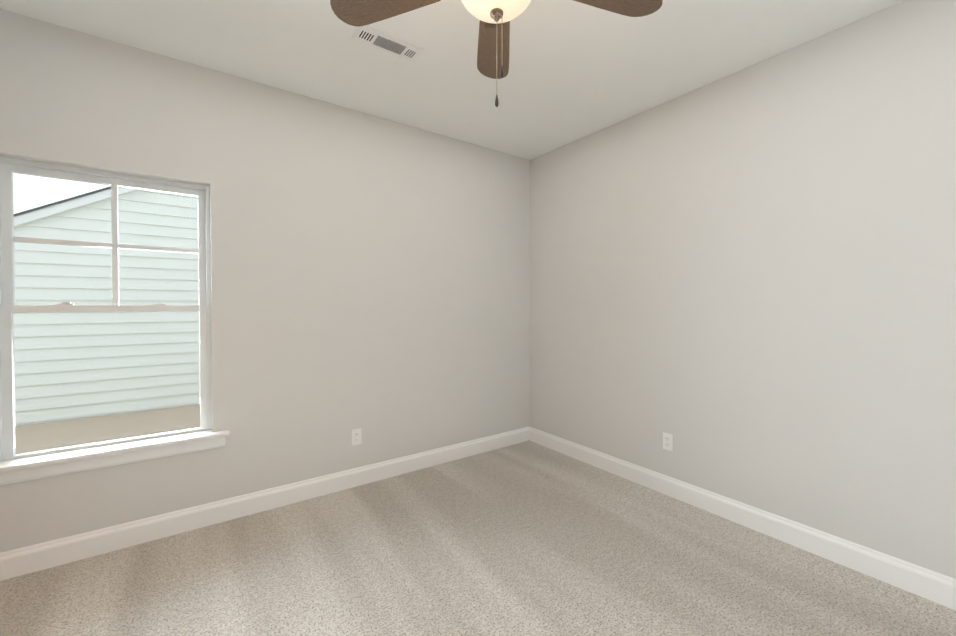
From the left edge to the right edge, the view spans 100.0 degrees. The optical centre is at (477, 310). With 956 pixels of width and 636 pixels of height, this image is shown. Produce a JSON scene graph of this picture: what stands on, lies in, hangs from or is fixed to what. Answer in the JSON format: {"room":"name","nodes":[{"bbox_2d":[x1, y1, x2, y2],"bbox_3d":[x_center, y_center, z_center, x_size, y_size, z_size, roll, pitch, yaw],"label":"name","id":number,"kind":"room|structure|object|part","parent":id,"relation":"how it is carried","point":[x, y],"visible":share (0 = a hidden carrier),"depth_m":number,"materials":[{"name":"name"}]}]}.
{"room":"empty bedroom","nodes":[
{"label":"empty bedroom","id":0,"kind":"room"},
{"bbox_2d":[0,9,529,552],"bbox_3d":[-1.008,-0.087,2.934,3.904,2.740,0.140,-1,1,-36],"label":"wall","id":1,"kind":"structure","parent":0,"point":[370,275],"depth_m":2.70,"materials":[{"name":"paint"}]},
{"bbox_2d":[0,156,229,485],"bbox_3d":[-1.999,0.013,2.204,1.058,1.648,0.215,-1,1,-36],"label":"window","id":2,"kind":"structure","parent":1,"relation":"in","point":[44,165],"depth_m":2.17,"materials":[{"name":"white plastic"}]},
{"bbox_3d":[-2.027,0.006,2.242,0.844,1.493,0.062,-1,1,-36],"label":"window sashes","id":3,"kind":"part","parent":2,"relation":"part of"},
{"bbox_2d":[0,427,527,580],"bbox_3d":[-0.975,1.219,2.881,3.594,0.130,0.016,-1,1,-36],"label":"baseboard","id":4,"kind":"structure","parent":1,"relation":"attached to","point":[45,555],"depth_m":2.44,"materials":[{"name":"white paint"}]},
{"bbox_2d":[352,428,361,445],"bbox_3d":[-0.889,0.925,2.943,0.070,0.115,0.008,-1,1,-36],"label":"electrical outlet","id":5,"kind":"object","parent":1,"relation":"attached to","point":[356,436],"visible":1,"depth_m":2.94,"materials":[{"name":"white plastic"}]},
{"bbox_2d":[0,0,902,159],"bbox_3d":[-0.424,-1.477,0.848,5.364,0.100,4.180,-1,1,-36],"label":"ceiling","id":6,"kind":"structure","parent":0,"point":[578,70],"depth_m":2.23,"materials":[{"name":"paint"}]},
{"bbox_2d":[351,25,424,62],"bbox_3d":[-0.483,-1.440,2.171,0.360,0.012,0.150,-1,1,-36],"label":"ceiling vent","id":7,"kind":"object","parent":6,"relation":"in","point":[373,37],"visible":1,"depth_m":2.16,"materials":[{"name":"white metal"}]},
{"bbox_2d":[330,0,662,106],"bbox_3d":[0.095,-1.060,1.321,1.269,0.749,1.217,-1,1,-36],"label":"fan","id":8,"kind":"object","parent":6,"relation":"hanging from","point":[494,17],"visible":1,"depth_m":1.55,"materials":[{"name":"brown wood"}]},
{"bbox_3d":[0.064,-1.084,1.365,0.282,0.126,0.282,-1,1,-36],"label":"lamp shade","id":9,"kind":"part","parent":8,"relation":"part of","materials":[{"name":"beige glass"}]},
{"bbox_2d":[0,440,955,635],"bbox_3d":[-0.290,1.355,0.701,5.364,0.080,4.640,-1,1,-36],"label":"floor","id":10,"kind":"structure","parent":0,"point":[528,538],"depth_m":1.97,"materials":[{"name":"carpet"}]},
{"bbox_2d":[529,0,955,578],"bbox_3d":[1.740,-0.078,2.333,0.140,2.740,4.040,-1,1,-36],"label":"wall","id":11,"kind":"structure","parent":0,"point":[742,285],"depth_m":2.25,"materials":[{"name":"paint"}]},
{"bbox_2d":[663,432,672,450],"bbox_3d":[1.324,0.913,2.800,0.008,0.115,0.070,-1,1,-36],"label":"electrical outlet","id":12,"kind":"object","parent":11,"relation":"attached to","point":[667,441],"visible":1,"depth_m":2.80,"materials":[{"name":"white plastic"}]},
{"bbox_2d":[528,427,955,610],"bbox_3d":[1.635,1.226,2.363,0.016,0.130,3.900,-1,1,-36],"label":"baseboard","id":13,"kind":"structure","parent":11,"relation":"attached to","point":[933,586],"depth_m":2.25,"materials":[{"name":"white paint"}]},
{"label":"outside","id":14,"kind":"structure","parent":0,"visible":0},
{"bbox_2d":[15,404,199,453],"bbox_3d":[-3.317,1.615,4.786,18.000,0.150,4.600,-1,1,-36],"label":"ground","id":15,"kind":"structure","parent":14,"point":[110,423],"depth_m":5.23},
{"bbox_2d":[13,189,199,425],"bbox_3d":[-4.227,-2.425,6.646,15.246,8.477,0.022,-1,1,-36],"label":"siding","id":16,"kind":"object","parent":15,"relation":"on","point":[173,207],"depth_m":5.84,"materials":[{"name":"white plastic"}]},
{"bbox_2d":[14,186,139,227],"bbox_3d":[-5.680,-2.297,8.007,11.425,6.431,4.120,-1,1,-36],"label":"trim","id":17,"kind":"structure","parent":16,"relation":"attached to","point":[100,195],"depth_m":5.51,"materials":[{"name":"white wood"}]}
]}

